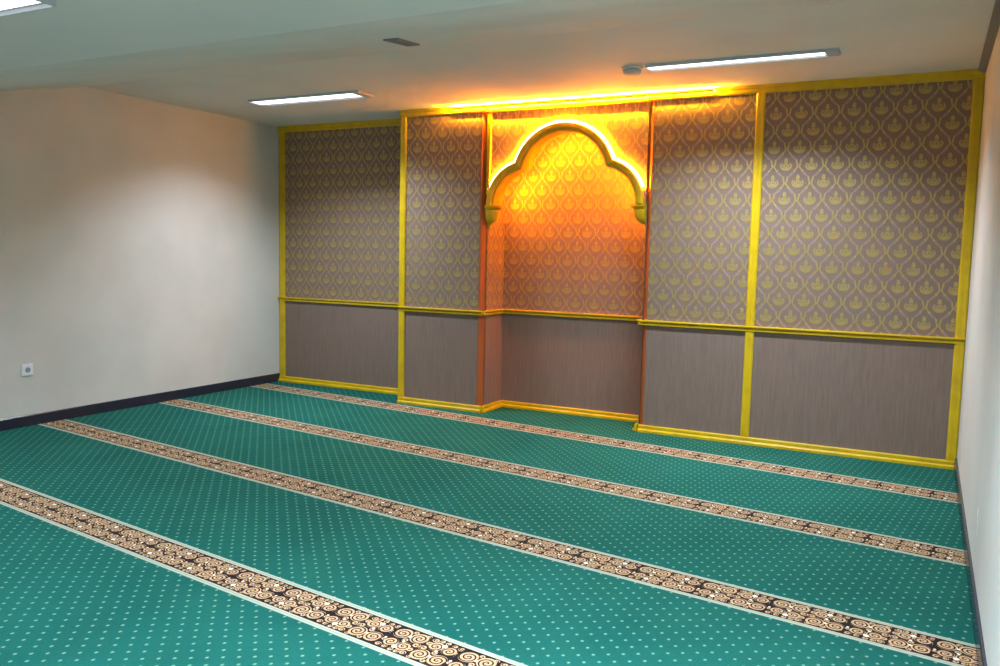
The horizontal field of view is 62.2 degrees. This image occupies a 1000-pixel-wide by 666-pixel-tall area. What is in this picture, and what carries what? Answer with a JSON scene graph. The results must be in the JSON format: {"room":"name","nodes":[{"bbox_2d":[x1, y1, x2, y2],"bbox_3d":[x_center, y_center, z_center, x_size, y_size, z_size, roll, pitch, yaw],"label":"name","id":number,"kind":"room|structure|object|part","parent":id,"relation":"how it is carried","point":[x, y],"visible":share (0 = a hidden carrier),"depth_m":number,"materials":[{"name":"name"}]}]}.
{"room":"mosque","nodes":[
{"label":"mosque","id":0,"kind":"room"},
{"bbox_2d":[0,86,279,418],"bbox_3d":[-4.484,-0.492,4.918,0.150,2.920,9.000,4,6,27],"label":"wall","id":1,"kind":"structure","parent":0,"point":[139,237],"depth_m":7.18,"materials":[{"name":"paint"}]},
{"bbox_2d":[21,364,32,375],"bbox_3d":[-3.669,0.287,6.437,0.013,0.088,0.088,4,6,27],"label":"power socket","id":2,"kind":"object","parent":1,"relation":"attached to","point":[27,369],"visible":1,"depth_m":6.43,"materials":[{"name":"white plastic"}]},
{"bbox_2d":[0,373,279,430],"bbox_3d":[-4.445,0.809,4.993,0.013,0.095,8.978,4,6,27],"label":"baseboard","id":3,"kind":"structure","parent":1,"relation":"attached to","point":[68,413],"depth_m":7.26,"materials":[{"name":"grey"}]},
{"bbox_2d":[0,0,856,89],"bbox_3d":[-2.090,-1.388,2.239,6.730,0.630,6.880,4,6,27],"label":"ceiling","id":4,"kind":"structure","parent":0,"point":[529,18],"depth_m":3.35,"materials":[{"name":"paint"}]},
{"bbox_2d":[0,0,55,16],"bbox_3d":[-2.097,-1.129,2.953,1.280,0.020,0.220,4,6,27],"label":"recessed light","id":5,"kind":"object","parent":4,"relation":"in","point":[7,7],"visible":1,"depth_m":2.79,"materials":[{"name":"white plastic"}]},
{"bbox_2d":[0,0,40,9],"bbox_3d":[-2.095,-1.130,2.951,1.260,0.016,0.176,4,6,27],"label":"diffuser","id":6,"kind":"object","parent":5,"relation":"attached to","point":[4,4],"depth_m":2.78,"materials":[{"name":"white plastic"}]},
{"bbox_2d":[383,38,419,46],"bbox_3d":[-0.507,-1.516,4.327,0.072,0.166,0.735,1,5,2],"label":"ceiling vent","id":7,"kind":"object","parent":4,"relation":"in","point":[398,41],"visible":1,"depth_m":4.24,"materials":[{"name":"grey metal"}]},
{"bbox_2d":[87,0,994,126],"bbox_3d":[0.046,-1.969,6.335,6.730,0.150,2.420,4,6,27],"label":"ceiling","id":8,"kind":"structure","parent":0,"point":[872,37],"depth_m":5.58,"materials":[{"name":"paint"}]},
{"bbox_2d":[248,90,373,105],"bbox_3d":[-1.615,-1.983,7.013,1.180,0.020,0.210,4,6,27],"label":"recessed light","id":9,"kind":"object","parent":8,"relation":"in","point":[355,94],"visible":1,"depth_m":6.97,"materials":[{"name":"white plastic"}]},
{"bbox_2d":[253,93,360,104],"bbox_3d":[-1.649,-1.987,7.030,1.080,0.016,0.168,4,6,27],"label":"diffuser","id":10,"kind":"object","parent":9,"relation":"attached to","point":[320,97],"depth_m":7.01,"materials":[{"name":"white plastic"}]},
{"bbox_2d":[451,89,714,109],"bbox_3d":[0.597,-1.901,6.771,2.300,0.019,0.030,4,6,27],"label":"light strip","id":11,"kind":"object","parent":8,"relation":"attached to","point":[703,90],"visible":1,"depth_m":6.71,"materials":[{"name":"yellow paint"}]},
{"bbox_2d":[622,66,642,75],"bbox_3d":[0.903,-1.787,5.670,0.144,0.050,0.144,4,6,27],"label":"smoke detector","id":12,"kind":"object","parent":8,"relation":"attached to","point":[627,70],"visible":1,"depth_m":5.62,"materials":[{"name":"grey plastic"}]},
{"bbox_3d":[0.904,-1.805,5.668,0.144,0.014,0.144,4,6,27],"label":"plate","id":13,"kind":"part","parent":12,"relation":"part of","materials":[{"name":"grey plastic"}]},
{"bbox_2d":[645,48,840,71],"bbox_3d":[1.539,-1.757,5.343,1.210,0.020,0.130,4,6,27],"label":"recessed light","id":14,"kind":"object","parent":8,"relation":"in","point":[829,52],"visible":1,"depth_m":5.31,"materials":[{"name":"white plastic"}]},
{"bbox_2d":[649,52,824,69],"bbox_3d":[1.505,-1.762,5.360,1.110,0.016,0.104,4,6,27],"label":"diffuser","id":15,"kind":"object","parent":14,"relation":"attached to","point":[782,56],"depth_m":5.33,"materials":[{"name":"white plastic"}]},
{"bbox_2d":[401,403,948,469],"bbox_3d":[-1.591,1.110,3.554,6.730,0.111,9.300,4,6,27],"label":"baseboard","id":16,"kind":"structure","parent":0,"point":[401,403],"depth_m":6.65,"materials":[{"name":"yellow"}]},
{"bbox_2d":[0,504,412,665],"bbox_3d":[-1.782,1.081,3.175,6.608,0.010,1.141,5,7,34],"label":"carpet","id":17,"kind":"object","parent":16,"relation":"on","point":[68,598],"visible":1,"depth_m":3.17,"materials":[{"name":"teal carpet"}]},
{"bbox_2d":[0,424,950,665],"bbox_3d":[-1.255,0.996,4.196,6.608,0.010,1.141,5,7,34],"label":"carpet","id":18,"kind":"object","parent":16,"relation":"on","point":[410,593],"visible":1,"depth_m":3.61,"materials":[{"name":"teal carpet"}]},
{"bbox_2d":[38,403,977,665],"bbox_3d":[-0.727,0.912,5.216,6.608,0.010,1.141,5,7,34],"label":"carpet","id":19,"kind":"object","parent":16,"relation":"on","point":[909,604],"visible":1,"depth_m":4.28,"materials":[{"name":"teal carpet"}]},
{"bbox_2d":[159,386,965,565],"bbox_3d":[-0.199,0.827,6.237,6.608,0.010,1.141,5,7,34],"label":"carpet","id":20,"kind":"object","parent":16,"relation":"on","point":[902,523],"visible":1,"depth_m":5.44,"materials":[{"name":"teal carpet"}]},
{"bbox_2d":[251,381,957,502],"bbox_3d":[0.314,0.752,7.152,6.513,0.010,0.951,5,7,34],"label":"carpet","id":21,"kind":"object","parent":16,"relation":"on","point":[919,481],"visible":0.87,"depth_m":6.21,"materials":[{"name":"teal carpet"}]},
{"bbox_2d":[957,27,999,665],"bbox_3d":[1.363,-0.084,1.927,0.150,2.920,9.000,4,6,27],"label":"wall","id":22,"kind":"structure","parent":0,"point":[978,449],"depth_m":3.82,"materials":[{"name":"paint"}]},
{"bbox_2d":[954,458,986,665],"bbox_3d":[1.166,1.222,1.899,0.013,0.095,8.579,4,6,27],"label":"baseboard","id":23,"kind":"structure","parent":22,"relation":"attached to","point":[977,628],"depth_m":3.55,"materials":[{"name":"grey"}]},
{"bbox_2d":[978,0,999,72],"bbox_3d":[2.754,-1.661,4.646,0.045,0.030,1.865,4,6,27],"label":"trim","id":24,"kind":"structure","parent":22,"relation":"attached to","point":[994,25],"depth_m":4.63,"materials":[{"name":"brown wood"}]},
{"bbox_3d":[0.536,-0.624,7.475,6.730,2.920,0.150,4,6,27],"label":"wall","id":25,"kind":"structure","parent":0,"visible":0},
{"bbox_2d":[277,118,400,394],"bbox_3d":[-1.566,-0.771,8.440,1.799,2.699,0.044,4,6,27],"label":"wall panel","id":26,"kind":"object","parent":25,"relation":"attached to","point":[339,183],"visible":0.71,"depth_m":8.49,"materials":[{"name":"paper"}]},
{"bbox_3d":[-1.577,-0.315,8.480,1.799,0.040,0.031,4,6,27],"label":"chair rail","id":27,"kind":"part","parent":26,"relation":"part of","materials":[{"name":"yellow paint"}]},
{"bbox_3d":[-1.590,0.545,8.556,1.786,0.058,0.034,4,6,27],"label":"rail","id":28,"kind":"part","parent":26,"relation":"part of","materials":[{"name":"yellow paint"}]},
{"bbox_3d":[-1.538,-2.083,8.316,1.799,0.062,0.026,4,6,27],"label":"rail","id":29,"kind":"part","parent":26,"relation":"part of","materials":[{"name":"gold metal"}]},
{"bbox_3d":[-1.577,0.128,8.540,1.799,0.892,0.010,4,6,27],"label":"plain panel","id":30,"kind":"part","parent":26,"relation":"part of","materials":[{"name":"wood"}]},
{"bbox_3d":[-1.548,-1.215,8.413,1.799,1.807,0.010,4,6,27],"label":"patterned panel","id":31,"kind":"part","parent":26,"relation":"part of","materials":[{"name":"paper"}]},
{"bbox_2d":[397,104,487,412],"bbox_3d":[-0.459,-0.674,7.664,0.896,2.699,0.418,4,6,27],"label":"wall panel","id":32,"kind":"object","parent":25,"relation":"attached to","point":[443,227],"visible":0.91,"depth_m":7.50,"materials":[{"name":"paper"}]},
{"bbox_3d":[-0.570,0.655,7.615,0.884,0.058,0.034,4,6,27],"label":"rail","id":33,"kind":"part","parent":32,"relation":"part of","materials":[{"name":"yellow paint"}]},
{"bbox_3d":[-0.554,-0.204,7.537,0.890,0.040,0.031,4,6,27],"label":"chair rail","id":34,"kind":"part","parent":32,"relation":"part of","materials":[{"name":"yellow paint"}]},
{"bbox_3d":[-0.490,0.223,7.774,0.840,0.892,0.384,4,6,27],"label":"plain panel","id":35,"kind":"part","parent":32,"relation":"part of","materials":[{"name":"wood"}]},
{"bbox_3d":[-0.514,-1.972,7.372,0.890,0.062,0.026,4,6,27],"label":"rail","id":36,"kind":"part","parent":32,"relation":"part of","materials":[{"name":"yellow paint"}]},
{"bbox_3d":[-0.461,-1.120,7.647,0.840,1.807,0.384,4,6,27],"label":"patterned panel","id":37,"kind":"part","parent":32,"relation":"part of","materials":[{"name":"paper"}]},
{"bbox_2d":[481,101,650,430],"bbox_3d":[0.590,-0.602,7.144,1.450,2.698,0.388,4,6,27],"label":"niche","id":38,"kind":"object","parent":25,"relation":"attached to","point":[566,247],"visible":0.64,"depth_m":7.36,"materials":[{"name":"paper"}]},
{"bbox_3d":[-0.063,0.251,7.575,0.004,0.892,0.330,4,6,27],"label":"panel","id":39,"kind":"part","parent":38,"relation":"part of","materials":[{"name":"wood"}]},
{"bbox_3d":[-0.034,-1.092,7.448,0.004,1.807,0.330,4,6,27],"label":"panel","id":40,"kind":"part","parent":38,"relation":"part of","materials":[{"name":"paper"}]},
{"bbox_3d":[0.559,0.713,7.264,1.442,0.058,0.379,4,6,27],"label":"rail","id":41,"kind":"part","parent":38,"relation":"part of","materials":[{"name":"yellow paint"}]},
{"bbox_3d":[0.578,-0.146,7.183,1.442,0.040,0.379,4,6,27],"label":"chair rail","id":42,"kind":"part","parent":38,"relation":"part of","materials":[{"name":"gold metal"}]},
{"bbox_2d":[485,93,649,228],"bbox_3d":[0.555,-1.411,6.969,1.444,1.058,0.210,4,6,27],"label":"arch","id":43,"kind":"object","parent":38,"relation":"attached to","point":[619,128],"visible":1,"depth_m":6.85,"materials":[{"name":"metal"}]},
{"bbox_3d":[0.519,-1.411,6.896,1.419,0.673,0.049,4,6,27],"label":"moulding","id":44,"kind":"part","parent":43,"relation":"part of","materials":[{"name":"yellow paint"}]},
{"bbox_3d":[0.554,-1.904,6.897,1.440,0.062,0.145,4,6,27],"label":"rail","id":45,"kind":"part","parent":43,"relation":"part of","materials":[{"name":"yellow paint"}]},
{"bbox_3d":[0.657,0.284,7.397,1.450,0.892,0.010,4,6,27],"label":"plain panel","id":46,"kind":"part","parent":38,"relation":"part of","materials":[{"name":"wood"}]},
{"bbox_3d":[0.686,-1.059,7.270,1.450,1.807,0.010,4,6,27],"label":"patterned panel","id":47,"kind":"part","parent":38,"relation":"part of","materials":[{"name":"paper"}]},
{"bbox_3d":[1.222,0.341,6.918,0.004,0.892,0.330,4,6,27],"label":"panel","id":48,"kind":"part","parent":38,"relation":"part of","materials":[{"name":"wood"}]},
{"bbox_3d":[1.251,-1.002,6.791,0.004,1.807,0.330,4,6,27],"label":"panel","id":49,"kind":"part","parent":38,"relation":"part of","materials":[{"name":"paper"}]},
{"bbox_2d":[637,69,984,469],"bbox_3d":[2.244,-0.485,6.281,2.289,2.699,0.418,4,6,27],"label":"wall panel","id":50,"kind":"object","parent":25,"relation":"attached to","point":[809,244],"visible":0.95,"depth_m":6.05,"materials":[{"name":"paper"}]},
{"bbox_3d":[1.619,0.370,6.695,0.808,0.892,0.384,4,6,27],"label":"plain panel","id":51,"kind":"part","parent":50,"relation":"part of","materials":[{"name":"wood"}]},
{"bbox_3d":[1.648,-0.973,6.568,0.808,1.807,0.384,4,6,27],"label":"patterned panel","id":52,"kind":"part","parent":50,"relation":"part of","materials":[{"name":"paper"}]},
{"bbox_3d":[2.128,0.844,6.234,2.261,0.058,0.034,4,6,27],"label":"rail","id":53,"kind":"part","parent":50,"relation":"part of","materials":[{"name":"yellow paint"}]},
{"bbox_3d":[2.147,-0.015,6.155,2.289,0.040,0.031,4,6,27],"label":"chair rail","id":54,"kind":"part","parent":50,"relation":"part of","materials":[{"name":"yellow paint"}]},
{"bbox_3d":[2.186,-1.783,5.991,2.289,0.062,0.026,4,6,27],"label":"rail","id":55,"kind":"part","parent":50,"relation":"part of","materials":[{"name":"yellow paint"}]},
{"bbox_3d":[2.614,0.440,6.186,1.432,0.892,0.384,4,6,27],"label":"plain panel","id":56,"kind":"part","parent":50,"relation":"part of","materials":[{"name":"wood"}]},
{"bbox_3d":[2.643,-0.903,6.059,1.432,1.807,0.384,4,6,27],"label":"patterned panel","id":57,"kind":"part","parent":50,"relation":"part of","materials":[{"name":"paper"}]}
]}

